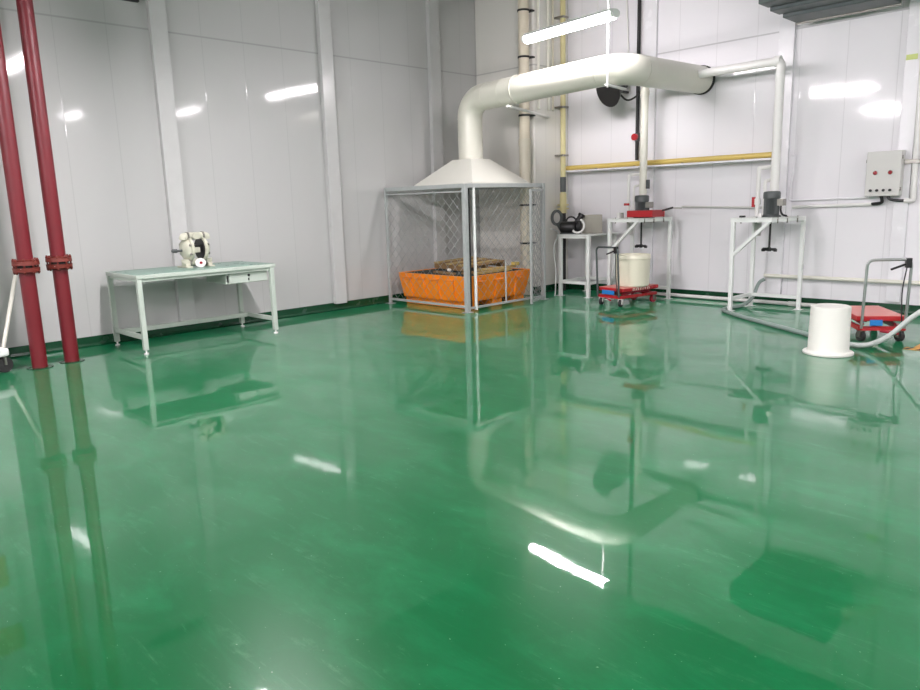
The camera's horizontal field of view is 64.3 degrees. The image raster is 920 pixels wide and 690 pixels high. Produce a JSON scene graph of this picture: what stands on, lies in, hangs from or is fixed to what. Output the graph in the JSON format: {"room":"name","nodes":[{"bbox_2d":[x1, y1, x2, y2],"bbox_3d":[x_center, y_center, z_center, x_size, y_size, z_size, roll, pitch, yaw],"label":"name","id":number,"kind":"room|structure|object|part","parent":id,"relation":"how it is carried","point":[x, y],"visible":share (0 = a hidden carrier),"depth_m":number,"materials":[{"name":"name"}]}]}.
{"room":"factory workshop","nodes":[
{"label":"factory workshop","id":0,"kind":"room"},
{"bbox_2d":[0,0,479,347],"bbox_3d":[-5.823,-2.275,6.520,19.150,5.300,0.150,-12,15,-43],"label":"wall","id":1,"kind":"structure","parent":0,"point":[245,73],"depth_m":9.32,"materials":[{"name":"metal"}]},
{"bbox_2d":[145,0,195,325],"bbox_3d":[-3.472,-2.806,8.636,0.200,5.200,0.075,-12,15,-43],"label":"column","id":2,"kind":"structure","parent":1,"relation":"attached to","point":[156,9],"depth_m":8.68,"materials":[{"name":"metal"}]},
{"bbox_2d":[6,293,406,358],"bbox_3d":[-2.256,-0.467,10.270,7.410,0.114,0.045,-12,15,-43],"label":"baseboard","id":3,"kind":"structure","parent":1,"relation":"attached to","point":[56,346],"depth_m":9.32,"materials":[{"name":"paint"}]},
{"bbox_2d":[315,0,346,303],"bbox_3d":[-1.827,-3.165,10.232,0.200,5.200,0.075,-12,15,-43],"label":"column","id":4,"kind":"structure","parent":1,"relation":"attached to","point":[322,7],"depth_m":10.27,"materials":[{"name":"metal"}]},
{"bbox_2d":[425,0,446,261],"bbox_3d":[-0.380,-3.480,11.635,0.220,5.200,0.075,-12,15,-43],"label":"trim","id":5,"kind":"structure","parent":1,"relation":"attached to","point":[431,6],"depth_m":11.56,"materials":[{"name":"metal"}]},
{"bbox_2d":[0,289,919,689],"bbox_3d":[-0.992,1.203,2.211,19.400,0.150,13.900,-12,15,-43],"label":"floor","id":6,"kind":"structure","parent":0,"point":[570,491],"depth_m":3.66,"materials":[{"name":"paint"}]},
{"bbox_2d":[0,347,12,371],"bbox_3d":[-4.691,0.163,7.071,0.500,0.239,0.468,4,12,28],"label":"trolley","id":7,"kind":"object","parent":6,"relation":"on","point":[6,364],"visible":1,"depth_m":7.10,"materials":[{"name":"white paint"}]},
{"bbox_2d":[0,347,8,356],"bbox_3d":[-4.694,0.085,7.056,0.500,0.080,0.400,4,12,28],"label":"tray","id":8,"kind":"object","parent":7,"relation":"on","point":[4,352],"depth_m":7.07,"materials":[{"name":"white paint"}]},
{"bbox_2d":[1,274,17,347],"bbox_3d":[-4.677,-0.313,7.581,0.048,0.999,0.564,-1,11,1],"label":"leaning pole","id":9,"kind":"object","parent":6,"relation":"on","point":[14,280],"visible":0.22,"depth_m":7.58,"materials":[{"name":"beige plastic"}]},
{"bbox_2d":[0,24,53,369],"bbox_3d":[-4.267,-2.374,6.798,0.240,5.298,0.240,-12,15,-43],"label":"riser pipe","id":10,"kind":"object","parent":6,"relation":"on","point":[25,265],"visible":1,"depth_m":6.99,"materials":[{"name":"metal"}]},
{"bbox_2d":[16,0,84,363],"bbox_3d":[-4.086,-2.430,7.057,0.240,5.298,0.240,-12,15,-43],"label":"riser pipe","id":11,"kind":"object","parent":6,"relation":"on","point":[58,260],"visible":1,"depth_m":7.17,"materials":[{"name":"metal"}]},
{"bbox_2d":[105,261,277,354],"bbox_3d":[-3.093,-0.487,8.585,1.650,0.846,0.880,-12,15,-43],"label":"workbench","id":12,"kind":"object","parent":6,"relation":"on","point":[233,272],"visible":1,"depth_m":8.41,"materials":[{"name":"paint"}]},
{"bbox_3d":[-3.946,-0.411,8.325,0.052,0.756,0.052,-12,15,-43],"label":"leg","id":13,"kind":"part","parent":12,"relation":"part of","materials":[{"name":"paint"}]},
{"bbox_3d":[-3.650,-0.125,8.085,0.036,0.050,0.768,-12,15,-43],"label":"rail","id":14,"kind":"part","parent":12,"relation":"part of","materials":[{"name":"metal"}]},
{"bbox_3d":[-3.368,-0.316,7.751,0.052,0.756,0.052,-12,15,-43],"label":"leg","id":15,"kind":"part","parent":12,"relation":"part of","materials":[{"name":"paint"}]},
{"bbox_3d":[-3.252,-0.273,8.782,1.534,0.050,0.050,-12,15,-43],"label":"foot rail","id":16,"kind":"part","parent":12,"relation":"part of","materials":[{"name":"metal"}]},
{"bbox_2d":[171,231,214,267],"bbox_3d":[-3.125,-1.108,8.493,0.456,0.410,0.319,-12,15,-43],"label":"pump","id":17,"kind":"object","parent":12,"relation":"on","point":[200,247],"visible":1,"depth_m":8.44,"materials":[{"name":"beige plastic"}]},
{"bbox_3d":[-3.050,-1.129,8.565,0.005,0.252,0.273,-12,15,-43],"label":"diaphragm plate","id":18,"kind":"part","parent":17,"relation":"part of","materials":[{"name":"black plastic"}]},
{"bbox_3d":[-2.832,-0.654,9.405,0.052,0.756,0.052,-12,15,-43],"label":"leg","id":19,"kind":"part","parent":12,"relation":"part of","materials":[{"name":"paint"}]},
{"bbox_3d":[-2.489,-0.797,8.593,0.485,0.114,0.018,-12,15,-43],"label":"drawer","id":20,"kind":"part","parent":12,"relation":"part of","materials":[{"name":"paint"}]},
{"bbox_3d":[-2.537,-0.368,9.165,0.036,0.050,0.768,-12,15,-43],"label":"rail","id":21,"kind":"part","parent":12,"relation":"part of","materials":[{"name":"metal"}]},
{"bbox_3d":[-2.255,-0.558,8.831,0.052,0.756,0.052,-12,15,-43],"label":"leg","id":22,"kind":"part","parent":12,"relation":"part of","materials":[{"name":"paint"}]},
{"bbox_2d":[399,268,529,308],"bbox_3d":[0.077,-0.905,11.231,1.421,0.473,1.511,-12,15,-43],"label":"bin","id":23,"kind":"object","parent":6,"relation":"on","point":[525,272],"visible":0.73,"depth_m":10.80,"materials":[{"name":"orange plastic"}]},
{"bbox_2d":[433,271,455,274],"bbox_3d":[-0.235,-1.071,10.835,0.080,0.030,0.534,-8,13,-31],"label":"wooden board","id":24,"kind":"object","parent":23,"relation":"on","point":[439,272],"visible":0.81,"depth_m":10.72,"materials":[{"name":"brown wood"}]},
{"bbox_2d":[434,256,506,271],"bbox_3d":[0.155,-1.265,11.426,0.760,0.157,0.878,-10,14,-37],"label":"pallet","id":25,"kind":"object","parent":23,"relation":"on","point":[458,267],"visible":0.69,"depth_m":11.32,"materials":[{"name":"brown wood"}]},
{"bbox_2d":[473,268,511,274],"bbox_3d":[0.490,-1.095,10.853,0.090,0.030,0.802,8,15,41],"label":"wooden board","id":26,"kind":"object","parent":23,"relation":"on","point":[507,269],"visible":0.77,"depth_m":10.81,"materials":[{"name":"brown wood"}]},
{"bbox_3d":[0.398,-1.118,10.985,1.003,0.030,0.130,-12,15,-43],"label":"wooden board","id":27,"kind":"object","parent":23,"relation":"on","visible":0},
{"bbox_2d":[477,265,515,270],"bbox_3d":[0.553,-1.161,11.013,0.731,0.030,0.100,-11,15,-40],"label":"wooden board","id":28,"kind":"object","parent":27,"relation":"on","point":[509,266],"visible":0.8,"depth_m":10.95,"materials":[{"name":"brown wood"}]},
{"bbox_2d":[384,183,547,312],"bbox_3d":[0.153,-1.520,11.047,1.780,1.746,1.985,-12,15,-43],"label":"cage","id":29,"kind":"object","parent":6,"relation":"on","point":[465,189],"visible":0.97,"depth_m":10.56,"materials":[{"name":"grey paint"}]},
{"bbox_3d":[-1.093,-1.502,11.128,0.040,1.737,0.040,-12,15,-43],"label":"post","id":30,"kind":"part","parent":29,"relation":"part of","materials":[{"name":"metal"}]},
{"bbox_3d":[-0.529,-2.233,10.382,0.040,0.055,1.610,-12,15,-43],"label":"rail","id":31,"kind":"part","parent":29,"relation":"part of","materials":[{"name":"metal"}]},
{"bbox_3d":[-0.528,-2.458,11.538,1.600,0.055,0.040,-12,15,-43],"label":"rail","id":32,"kind":"part","parent":29,"relation":"part of","materials":[{"name":"metal"}]},
{"bbox_3d":[-0.527,-2.159,10.397,0.020,0.020,1.610,-12,15,-43],"label":"rail","id":33,"kind":"part","parent":29,"relation":"part of","materials":[{"name":"metal"}]},
{"bbox_3d":[-0.509,-1.421,10.544,0.010,1.609,1.624,-12,15,-43],"label":"panel","id":34,"kind":"part","parent":29,"relation":"part of","materials":[{"name":"metal"}]},
{"bbox_3d":[-0.482,-0.619,10.697,0.040,0.030,1.610,-12,15,-43],"label":"rail","id":35,"kind":"part","parent":29,"relation":"part of","materials":[{"name":"metal"}]},
{"bbox_3d":[0.083,-1.308,9.959,0.062,1.737,0.062,-12,15,-43],"label":"post","id":36,"kind":"part","parent":29,"relation":"part of","materials":[{"name":"metal"}]},
{"bbox_3d":[0.649,-2.489,11.524,0.040,0.055,1.610,-12,15,-43],"label":"rail","id":37,"kind":"part","parent":29,"relation":"part of","materials":[{"name":"metal"}]},
{"bbox_3d":[0.648,-2.264,10.368,1.600,0.055,0.040,-12,15,-43],"label":"rail","id":38,"kind":"part","parent":29,"relation":"part of","materials":[{"name":"metal"}]},
{"bbox_3d":[0.668,-1.678,11.686,0.010,1.609,1.624,-12,15,-43],"label":"panel","id":39,"kind":"part","parent":29,"relation":"part of","materials":[{"name":"metal"}]},
{"bbox_3d":[0.665,-0.930,10.607,0.024,0.590,0.023,-12,15,-43],"label":"post","id":40,"kind":"part","parent":29,"relation":"part of","materials":[{"name":"metal"}]},
{"bbox_3d":[0.695,-0.630,10.687,1.600,0.030,0.030,-12,15,-43],"label":"rail","id":41,"kind":"part","parent":29,"relation":"part of","materials":[{"name":"metal"}]},
{"bbox_3d":[0.729,-1.454,10.584,1.444,1.629,0.010,-12,15,-43],"label":"panel","id":42,"kind":"part","parent":29,"relation":"part of","materials":[{"name":"metal"}]},
{"bbox_3d":[1.261,-1.565,11.101,0.055,1.737,0.055,-12,15,-43],"label":"post","id":43,"kind":"part","parent":29,"relation":"part of","materials":[{"name":"metal"}]},
{"bbox_2d":[556,232,618,297],"bbox_3d":[2.026,-1.285,11.610,0.800,0.964,0.630,-12,15,-43],"label":"side table","id":44,"kind":"object","parent":6,"relation":"on","point":[587,236],"visible":0.97,"depth_m":11.47,"materials":[{"name":"white paint"}]},
{"bbox_2d":[551,228,558,295],"bbox_3d":[1.508,-1.325,11.699,0.100,1.080,0.460,1,11,16],"label":"cable","id":45,"kind":"object","parent":44,"relation":"hanging from","point":[551,228],"visible":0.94,"depth_m":11.68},
{"bbox_2d":[551,210,562,230],"bbox_3d":[1.570,-1.934,11.553,0.270,0.408,0.100,-4,11,-13],"label":"coil","id":46,"kind":"object","parent":44,"relation":"on","point":[554,211],"visible":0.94,"depth_m":11.52,"materials":[{"name":"rubber"}]},
{"bbox_3d":[1.591,-1.255,11.556,0.050,0.937,0.050,-12,15,-43],"label":"leg","id":47,"kind":"part","parent":44,"relation":"part of","materials":[{"name":"white paint"}]},
{"bbox_2d":[560,213,584,233],"bbox_3d":[1.777,-1.902,11.428,0.420,0.328,0.238,4,12,25],"label":"pump","id":48,"kind":"object","parent":44,"relation":"on","point":[567,227],"visible":1,"depth_m":11.38,"materials":[{"name":"black plastic"}]},
{"bbox_3d":[1.710,-1.847,11.468,0.270,0.180,0.178,4,12,25],"label":"motor","id":49,"kind":"part","parent":48,"relation":"part of","materials":[{"name":"black plastic"}]},
{"bbox_3d":[1.785,-0.975,11.419,0.036,0.045,0.480,-12,15,-43],"label":"rail","id":50,"kind":"part","parent":44,"relation":"part of","materials":[{"name":"metal"}]},
{"bbox_3d":[1.847,-1.060,11.845,0.650,0.045,0.036,-12,15,-43],"label":"rail","id":51,"kind":"part","parent":44,"relation":"part of","materials":[{"name":"metal"}]},
{"bbox_3d":[2.088,-1.363,12.037,0.050,0.937,0.050,-12,15,-43],"label":"leg","id":52,"kind":"part","parent":44,"relation":"part of","materials":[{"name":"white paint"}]},
{"bbox_3d":[1.965,-1.194,11.185,0.050,0.937,0.050,-12,15,-43],"label":"leg","id":53,"kind":"part","parent":44,"relation":"part of","materials":[{"name":"white paint"}]},
{"bbox_2d":[582,214,601,232],"bbox_3d":[2.090,-1.915,11.562,0.310,0.285,0.200,0,11,10],"label":"carton","id":54,"kind":"object","parent":44,"relation":"on","point":[593,223],"visible":0.87,"depth_m":11.46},
{"bbox_3d":[2.282,-1.083,11.900,0.036,0.045,0.480,-12,15,-43],"label":"rail","id":55,"kind":"part","parent":44,"relation":"part of","materials":[{"name":"metal"}]},
{"bbox_3d":[2.220,-0.999,11.474,0.650,0.045,0.036,-12,15,-43],"label":"rail","id":56,"kind":"part","parent":44,"relation":"part of","materials":[{"name":"metal"}]},
{"bbox_3d":[2.461,-1.302,11.666,0.050,0.937,0.050,-12,15,-43],"label":"leg","id":57,"kind":"part","parent":44,"relation":"part of","materials":[{"name":"white paint"}]},
{"bbox_2d":[596,246,657,306],"bbox_3d":[2.372,-1.012,10.472,0.891,0.844,0.462,-9,13,-35],"label":"cart","id":58,"kind":"object","parent":6,"relation":"on","point":[609,291],"visible":0.99,"depth_m":10.34,"materials":[{"name":"red metal"}]},
{"bbox_3d":[2.094,-0.745,10.336,0.008,0.060,0.230,-9,13,-35],"label":"label plate","id":59,"kind":"part","parent":58,"relation":"part of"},
{"bbox_3d":[2.067,-1.029,10.248,0.063,0.705,0.428,-9,13,-35],"label":"handle","id":60,"kind":"part","parent":58,"relation":"part of","materials":[{"name":"metal"}]},
{"bbox_3d":[2.103,-1.302,10.101,0.048,0.118,0.188,-9,13,-35],"label":"release lever","id":61,"kind":"part","parent":58,"relation":"part of","materials":[{"name":"black plastic"}]},
{"bbox_3d":[2.416,-0.735,10.553,0.767,0.040,0.444,-9,13,-35],"label":"frame","id":62,"kind":"part","parent":58,"relation":"part of","materials":[{"name":"red metal"}]},
{"bbox_2d":[616,253,650,286],"bbox_3d":[2.474,-1.074,10.468,0.492,0.447,0.492,-12,15,-43],"label":"drum","id":63,"kind":"object","parent":58,"relation":"on","point":[634,268],"visible":0.91,"depth_m":10.28,"materials":[{"name":"plastic"}]},
{"bbox_3d":[2.510,-0.761,10.430,0.601,0.055,0.020,-9,13,-35],"label":"scissor arm","id":64,"kind":"part","parent":58,"relation":"part of"},
{"bbox_2d":[605,216,672,299],"bbox_3d":[2.661,-1.284,10.853,0.680,1.216,0.755,-12,15,-43],"label":"stand","id":65,"kind":"object","parent":6,"relation":"on","point":[635,221],"visible":0.73,"depth_m":10.79,"materials":[{"name":"white paint"}]},
{"bbox_3d":[2.226,-1.252,10.888,0.048,1.154,0.048,-12,15,-43],"label":"leg","id":66,"kind":"part","parent":65,"relation":"part of","materials":[{"name":"white paint"}]},
{"bbox_2d":[624,173,638,234],"bbox_3d":[2.630,-2.160,11.006,0.271,0.980,0.179,-7,12,-24],"label":"supply pipe","id":67,"kind":"object","parent":65,"relation":"attached to","point":[627,204],"visible":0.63,"depth_m":10.93,"materials":[{"name":"white plastic"}]},
{"bbox_3d":[2.651,-1.339,11.273,0.048,1.154,0.048,-12,15,-43],"label":"leg","id":68,"kind":"part","parent":65,"relation":"part of","materials":[{"name":"white paint"}]},
{"bbox_3d":[2.642,-1.836,10.749,0.624,0.042,0.705,-12,15,-43],"label":"frame","id":69,"kind":"part","parent":65,"relation":"part of","materials":[{"name":"white paint"}]},
{"bbox_3d":[2.638,-1.864,10.747,0.640,0.012,0.715,-12,15,-43],"label":"plate","id":70,"kind":"part","parent":65,"relation":"part of","materials":[{"name":"white paint"}]},
{"bbox_2d":[627,207,681,216],"bbox_3d":[2.801,-1.918,10.538,0.380,0.138,0.676,-12,15,-43],"label":"drip tray","id":71,"kind":"object","parent":65,"relation":"on","point":[645,213],"visible":0.89,"depth_m":10.47,"materials":[{"name":"red metal"}]},
{"bbox_2d":[633,195,653,247],"bbox_3d":[2.695,-1.803,10.689,0.324,0.763,0.240,5,13,30],"label":"motor","id":72,"kind":"object","parent":71,"relation":"in","point":[642,202],"visible":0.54,"depth_m":10.59,"materials":[{"name":"metal"}]},
{"bbox_3d":[3.099,-1.265,10.828,0.048,1.154,0.048,-12,15,-43],"label":"leg","id":73,"kind":"part","parent":65,"relation":"part of","materials":[{"name":"white paint"}]},
{"bbox_2d":[636,292,813,306],"bbox_3d":[3.707,-0.681,10.609,0.066,0.066,2.920,-12,15,-43],"label":"pipe","id":74,"kind":"object","parent":6,"relation":"on","point":[789,303],"visible":0.57,"depth_m":10.36,"materials":[{"name":"white plastic"}]},
{"bbox_2d":[721,278,807,336],"bbox_3d":[3.620,-0.485,8.803,0.668,0.380,2.635,0,11,10],"label":"hose","id":75,"kind":"object","parent":6,"relation":"on","point":[724,309],"visible":0.84,"depth_m":8.83,"materials":[{"name":"plastic"}]},
{"bbox_2d":[727,216,805,310],"bbox_3d":[3.971,-1.054,9.481,0.680,1.216,0.755,-12,15,-43],"label":"stand","id":76,"kind":"object","parent":6,"relation":"on","point":[753,219],"visible":0.97,"depth_m":9.47,"materials":[{"name":"white paint"}]},
{"bbox_3d":[3.536,-1.022,9.516,0.048,1.154,0.048,-12,15,-43],"label":"leg","id":77,"kind":"part","parent":76,"relation":"part of","materials":[{"name":"white paint"}]},
{"bbox_3d":[3.761,-0.651,9.789,0.536,0.045,0.035,-12,15,-42],"label":"rail","id":78,"kind":"part","parent":76,"relation":"part of","materials":[{"name":"metal"}]},
{"bbox_3d":[3.961,-1.109,9.901,0.048,1.154,0.048,-12,15,-43],"label":"leg","id":79,"kind":"part","parent":76,"relation":"part of","materials":[{"name":"white paint"}]},
{"bbox_2d":[751,165,770,235],"bbox_3d":[4.010,-1.931,9.628,0.290,0.980,0.176,-6,12,-23],"label":"supply pipe","id":80,"kind":"object","parent":76,"relation":"attached to","point":[756,201],"visible":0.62,"depth_m":9.57,"materials":[{"name":"white plastic"}]},
{"bbox_3d":[3.948,-1.635,9.376,0.640,0.012,0.715,-12,15,-43],"label":"plate","id":81,"kind":"part","parent":76,"relation":"part of","materials":[{"name":"white paint"}]},
{"bbox_3d":[3.952,-1.607,9.377,0.624,0.042,0.705,-12,15,-43],"label":"frame","id":82,"kind":"part","parent":76,"relation":"part of","materials":[{"name":"white paint"}]},
{"bbox_2d":[761,191,786,251],"bbox_3d":[4.008,-1.575,9.327,0.324,0.763,0.240,5,13,30],"label":"motor","id":83,"kind":"object","parent":76,"relation":"on","point":[772,201],"visible":1,"depth_m":9.24,"materials":[{"name":"metal"}]},
{"bbox_3d":[4.197,-0.658,9.760,0.035,0.045,0.591,-12,15,-43],"label":"rail","id":84,"kind":"part","parent":76,"relation":"part of","materials":[{"name":"metal"}]},
{"bbox_3d":[4.408,-1.036,9.457,0.048,1.154,0.048,-12,15,-43],"label":"leg","id":85,"kind":"part","parent":76,"relation":"part of","materials":[{"name":"white paint"}]},
{"bbox_2d":[802,303,853,357],"bbox_3d":[3.476,-0.146,6.881,0.440,0.455,0.440,-12,15,-43],"label":"drum","id":86,"kind":"object","parent":6,"relation":"on","point":[829,323],"visible":1,"depth_m":6.75,"materials":[{"name":"plastic"}]},
{"bbox_2d":[851,258,912,340],"bbox_3d":[4.295,-0.511,7.620,0.462,0.844,0.891,0,11,10],"label":"cart","id":87,"kind":"object","parent":6,"relation":"on","point":[877,315],"visible":0.83,"depth_m":7.35,"materials":[{"name":"red metal"}]},
{"bbox_3d":[4.181,-0.223,7.347,0.120,0.060,0.008,0,11,10],"label":"label plate","id":88,"kind":"part","parent":87,"relation":"part of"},
{"bbox_3d":[4.310,-0.237,7.718,0.444,0.040,0.767,0,11,10],"label":"frame","id":89,"kind":"part","parent":87,"relation":"part of","materials":[{"name":"red metal"}]},
{"bbox_3d":[4.314,-0.791,7.155,0.188,0.118,0.048,0,11,10],"label":"release lever","id":90,"kind":"part","parent":87,"relation":"part of","materials":[{"name":"black plastic"}]},
{"bbox_2d":[850,309,919,347],"bbox_3d":[4.039,-0.314,6.706,0.100,0.818,1.566,-7,12,-26],"label":"hose","id":91,"kind":"object","parent":6,"relation":"on","point":[916,314],"visible":0.73,"depth_m":6.83,"materials":[{"name":"plastic"}]},
{"bbox_2d":[903,344,919,350],"bbox_3d":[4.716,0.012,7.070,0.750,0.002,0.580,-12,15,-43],"label":"hose","id":92,"kind":"object","parent":6,"relation":"on","point":[917,347],"depth_m":7.02,"materials":[{"name":"orange rubber"}]},
{"bbox_2d":[474,0,567,286],"bbox_3d":[1.045,-3.365,12.249,0.890,4.860,1.250,-12,15,-43],"label":"wall","id":93,"kind":"structure","parent":0,"point":[496,21],"depth_m":11.87,"materials":[{"name":"metal"}]},
{"bbox_2d":[517,0,535,294],"bbox_3d":[1.021,-3.430,11.436,0.232,5.298,0.220,-12,15,-43],"label":"drain pipe","id":94,"kind":"object","parent":93,"relation":"attached to","point":[523,10],"visible":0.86,"depth_m":11.40,"materials":[{"name":"beige plastic"}]},
{"bbox_2d":[537,0,539,108],"bbox_3d":[1.204,-4.874,11.230,0.044,2.400,0.042,-12,15,-43],"label":"conduit","id":95,"kind":"object","parent":93,"relation":"attached to","point":[538,42],"visible":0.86,"depth_m":11.27,"materials":[{"name":"beige plastic"}]},
{"bbox_2d":[547,0,549,109],"bbox_3d":[1.374,-4.911,11.395,0.040,2.400,0.038,-12,15,-43],"label":"conduit","id":96,"kind":"object","parent":93,"relation":"attached to","point":[548,48],"visible":0.52,"depth_m":11.45,"materials":[{"name":"beige plastic"}]},
{"bbox_2d":[536,283,568,293],"bbox_3d":[1.568,-0.963,12.249,0.890,0.114,0.045,-12,15,-43],"label":"baseboard","id":97,"kind":"structure","parent":93,"relation":"attached to","point":[549,288],"depth_m":12.22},
{"bbox_2d":[552,0,553,110],"bbox_3d":[1.457,-4.930,11.480,0.032,2.400,0.030,-12,15,-43],"label":"conduit","id":98,"kind":"object","parent":93,"relation":"attached to","point":[552,0],"visible":0.52,"depth_m":11.51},
{"bbox_2d":[554,0,568,290],"bbox_3d":[1.651,-3.517,11.787,0.190,5.298,0.215,-12,15,-43],"label":"gas pipe","id":99,"kind":"object","parent":93,"relation":"attached to","point":[562,18],"visible":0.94,"depth_m":11.79,"materials":[{"name":"yellow paint"},{"name":"steel"}]},
{"bbox_2d":[568,0,919,305],"bbox_3d":[5.722,-2.950,8.275,0.150,5.300,13.500,-12,15,-43],"label":"wall","id":100,"kind":"structure","parent":0,"point":[848,79],"depth_m":10.02,"materials":[{"name":"metal"}]},
{"bbox_2d":[596,85,639,106],"bbox_3d":[2.406,-3.811,10.990,0.654,0.459,0.490,-8,12,-28],"label":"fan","id":101,"kind":"object","parent":100,"relation":"attached to","point":[609,96],"visible":0.65,"depth_m":10.90,"materials":[{"name":"metal"}]},
{"bbox_2d":[626,0,629,90],"bbox_3d":[2.511,-4.964,10.981,0.024,2.200,0.144,-12,15,-43],"label":"cable","id":102,"kind":"object","parent":100,"relation":"attached to","point":[626,0],"visible":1,"depth_m":11.01,"materials":[{"name":"white plastic"}]},
{"bbox_2d":[631,0,640,159],"bbox_3d":[2.643,-4.421,10.896,0.113,3.239,0.100,-12,15,-43],"label":"pipe","id":103,"kind":"object","parent":100,"relation":"attached to","point":[636,137],"visible":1,"depth_m":11.03,"materials":[{"name":"black metal"}]},
{"bbox_2d":[640,0,658,283],"bbox_3d":[2.846,-3.466,10.980,0.050,5.160,0.200,-12,15,-43],"label":"trim","id":104,"kind":"structure","parent":100,"relation":"attached to","point":[651,6],"depth_m":10.94,"materials":[{"name":"metal"}]},
{"bbox_2d":[566,152,771,172],"bbox_3d":[2.957,-2.708,10.897,0.239,0.108,3.450,-12,15,-43],"label":"pipe","id":105,"kind":"object","parent":100,"relation":"attached to","point":[764,156],"visible":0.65,"depth_m":10.62,"materials":[{"name":"metal"}]},
{"bbox_2d":[682,206,761,208],"bbox_3d":[3.737,-1.960,10.392,0.032,0.060,1.271,-12,15,-43],"label":"conduit","id":106,"kind":"object","parent":100,"relation":"attached to","point":[760,207],"visible":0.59,"depth_m":10.41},
{"bbox_2d":[569,284,919,314],"bbox_3d":[6.167,-0.319,8.266,0.045,0.114,12.250,-12,15,-43],"label":"baseboard","id":107,"kind":"structure","parent":100,"relation":"attached to","point":[893,307],"depth_m":9.91,"materials":[{"name":"paint"}]},
{"bbox_2d":[766,14,795,293],"bbox_3d":[4.247,-3.235,9.587,0.050,5.160,0.200,-12,15,-43],"label":"trim","id":108,"kind":"structure","parent":100,"relation":"attached to","point":[787,28],"depth_m":9.66,"materials":[{"name":"metal"}]},
{"bbox_2d":[792,202,872,208],"bbox_3d":[4.759,-1.787,9.377,0.044,0.062,0.971,-12,15,-43],"label":"conduit","id":109,"kind":"object","parent":100,"relation":"attached to","point":[845,204],"visible":1,"depth_m":9.36,"materials":[{"name":"white plastic"}]},
{"bbox_2d":[763,274,919,284],"bbox_3d":[5.596,-0.734,8.687,0.145,0.052,3.940,-12,15,-43],"label":"pipe","id":110,"kind":"object","parent":100,"relation":"attached to","point":[886,281],"visible":1,"depth_m":9.31,"materials":[{"name":"beige plastic"}]},
{"bbox_2d":[788,154,901,200],"bbox_3d":[4.830,-2.129,9.201,0.062,0.609,1.353,-12,15,-43],"label":"conduit","id":111,"kind":"object","parent":100,"relation":"attached to","point":[794,155],"visible":0.92,"depth_m":9.50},
{"bbox_2d":[864,150,905,196],"bbox_3d":[5.108,-2.062,8.805,0.162,0.530,0.408,-12,15,-43],"label":"control box","id":112,"kind":"object","parent":100,"relation":"attached to","point":[884,169],"visible":1,"depth_m":8.75,"materials":[{"name":"metal"}]},
{"bbox_2d":[871,196,883,205],"bbox_3d":[5.123,-1.772,8.975,0.057,0.124,0.162,-6,12,-22],"label":"cable","id":113,"kind":"object","parent":112,"relation":"attached to","point":[881,197],"visible":0.98,"depth_m":8.93,"materials":[{"name":"black plastic"}]},
{"bbox_2d":[886,196,903,201],"bbox_3d":[5.247,-1.760,8.796,0.212,0.086,0.043,4,13,28],"label":"cable","id":114,"kind":"object","parent":112,"relation":"attached to","point":[887,197],"visible":1,"depth_m":8.79,"materials":[{"name":"black plastic"}]},
{"bbox_2d":[885,0,919,302],"bbox_3d":[5.283,-3.064,8.557,0.050,5.160,0.160,-12,15,-43],"label":"trim","id":115,"kind":"structure","parent":100,"relation":"attached to","point":[911,71],"depth_m":8.67,"materials":[{"name":"metal"}]},
{"bbox_2d":[904,61,919,202],"bbox_3d":[5.308,-3.638,8.362,0.095,3.960,0.175,-12,15,-43],"label":"cable conduit","id":116,"kind":"object","parent":100,"relation":"attached to","point":[915,161],"visible":1,"depth_m":8.58,"materials":[{"name":"white plastic"}]},
{"bbox_2d":[906,53,917,59],"bbox_3d":[5.248,-3.345,8.490,0.008,0.060,0.120,-12,15,-43],"label":"tape mark","id":117,"kind":"object","parent":100,"relation":"attached to","point":[910,56],"visible":1,"depth_m":8.49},
{"bbox_3d":[-1.146,-4.129,1.171,19.300,0.120,13.800,-12,15,-43],"label":"ceiling","id":118,"kind":"structure","parent":0,"visible":0},
{"bbox_2d":[415,0,714,185],"bbox_3d":[1.405,-4.138,10.446,2.610,3.552,3.472,-12,15,-43],"label":"duct","id":119,"kind":"object","parent":118,"relation":"hanging from","point":[609,70],"visible":0.98,"depth_m":9.91,"materials":[{"name":"white metal"}]},
{"bbox_2d":[415,158,528,185],"bbox_3d":[0.171,-2.607,11.060,1.230,0.383,1.230,-12,15,-43],"label":"hood","id":120,"kind":"object","parent":119,"relation":"attached to","point":[463,170],"depth_m":10.76,"materials":[{"name":"metal"}]},
{"bbox_3d":[1.034,-3.471,10.884,0.045,0.040,1.755,4,12,25],"label":"support arm","id":121,"kind":"part","parent":119,"relation":"part of","materials":[{"name":"white plastic"}]},
{"bbox_3d":[1.768,-4.362,8.706,0.026,2.469,0.025,-12,15,-43],"label":"hanger rod","id":122,"kind":"part","parent":119,"relation":"part of","materials":[{"name":"white plastic"}]},
{"bbox_2d":[639,87,649,194],"bbox_3d":[2.837,-2.971,10.525,0.132,1.644,0.560,-12,15,-43],"label":"pipe","id":123,"kind":"object","parent":119,"relation":"attached to","point":[644,184],"visible":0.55,"depth_m":10.64,"materials":[{"name":"beige plastic"}]},
{"bbox_2d":[698,55,785,190],"bbox_3d":[3.673,-2.858,9.690,0.132,1.695,1.175,-12,15,-43],"label":"pipe","id":124,"kind":"object","parent":119,"relation":"attached to","point":[778,61],"visible":0.94,"depth_m":9.32,"materials":[{"name":"white plastic"}]},
{"bbox_2d":[521,0,619,43],"bbox_3d":[1.296,-4.721,8.828,0.140,1.785,1.560,-10,14,-36],"label":"strip light","id":125,"kind":"object","parent":118,"relation":"hanging from","point":[609,14],"visible":1,"depth_m":8.88,"materials":[{"name":"glowing light diffuser"},{"name":"white paint"}]},
{"bbox_2d":[758,0,901,24],"bbox_3d":[4.248,-4.732,8.304,1.010,1.729,1.230,-12,15,-43],"label":"duct","id":126,"kind":"object","parent":118,"relation":"hanging from","point":[799,12],"visible":1,"depth_m":8.56,"materials":[{"name":"metal"}]}
]}

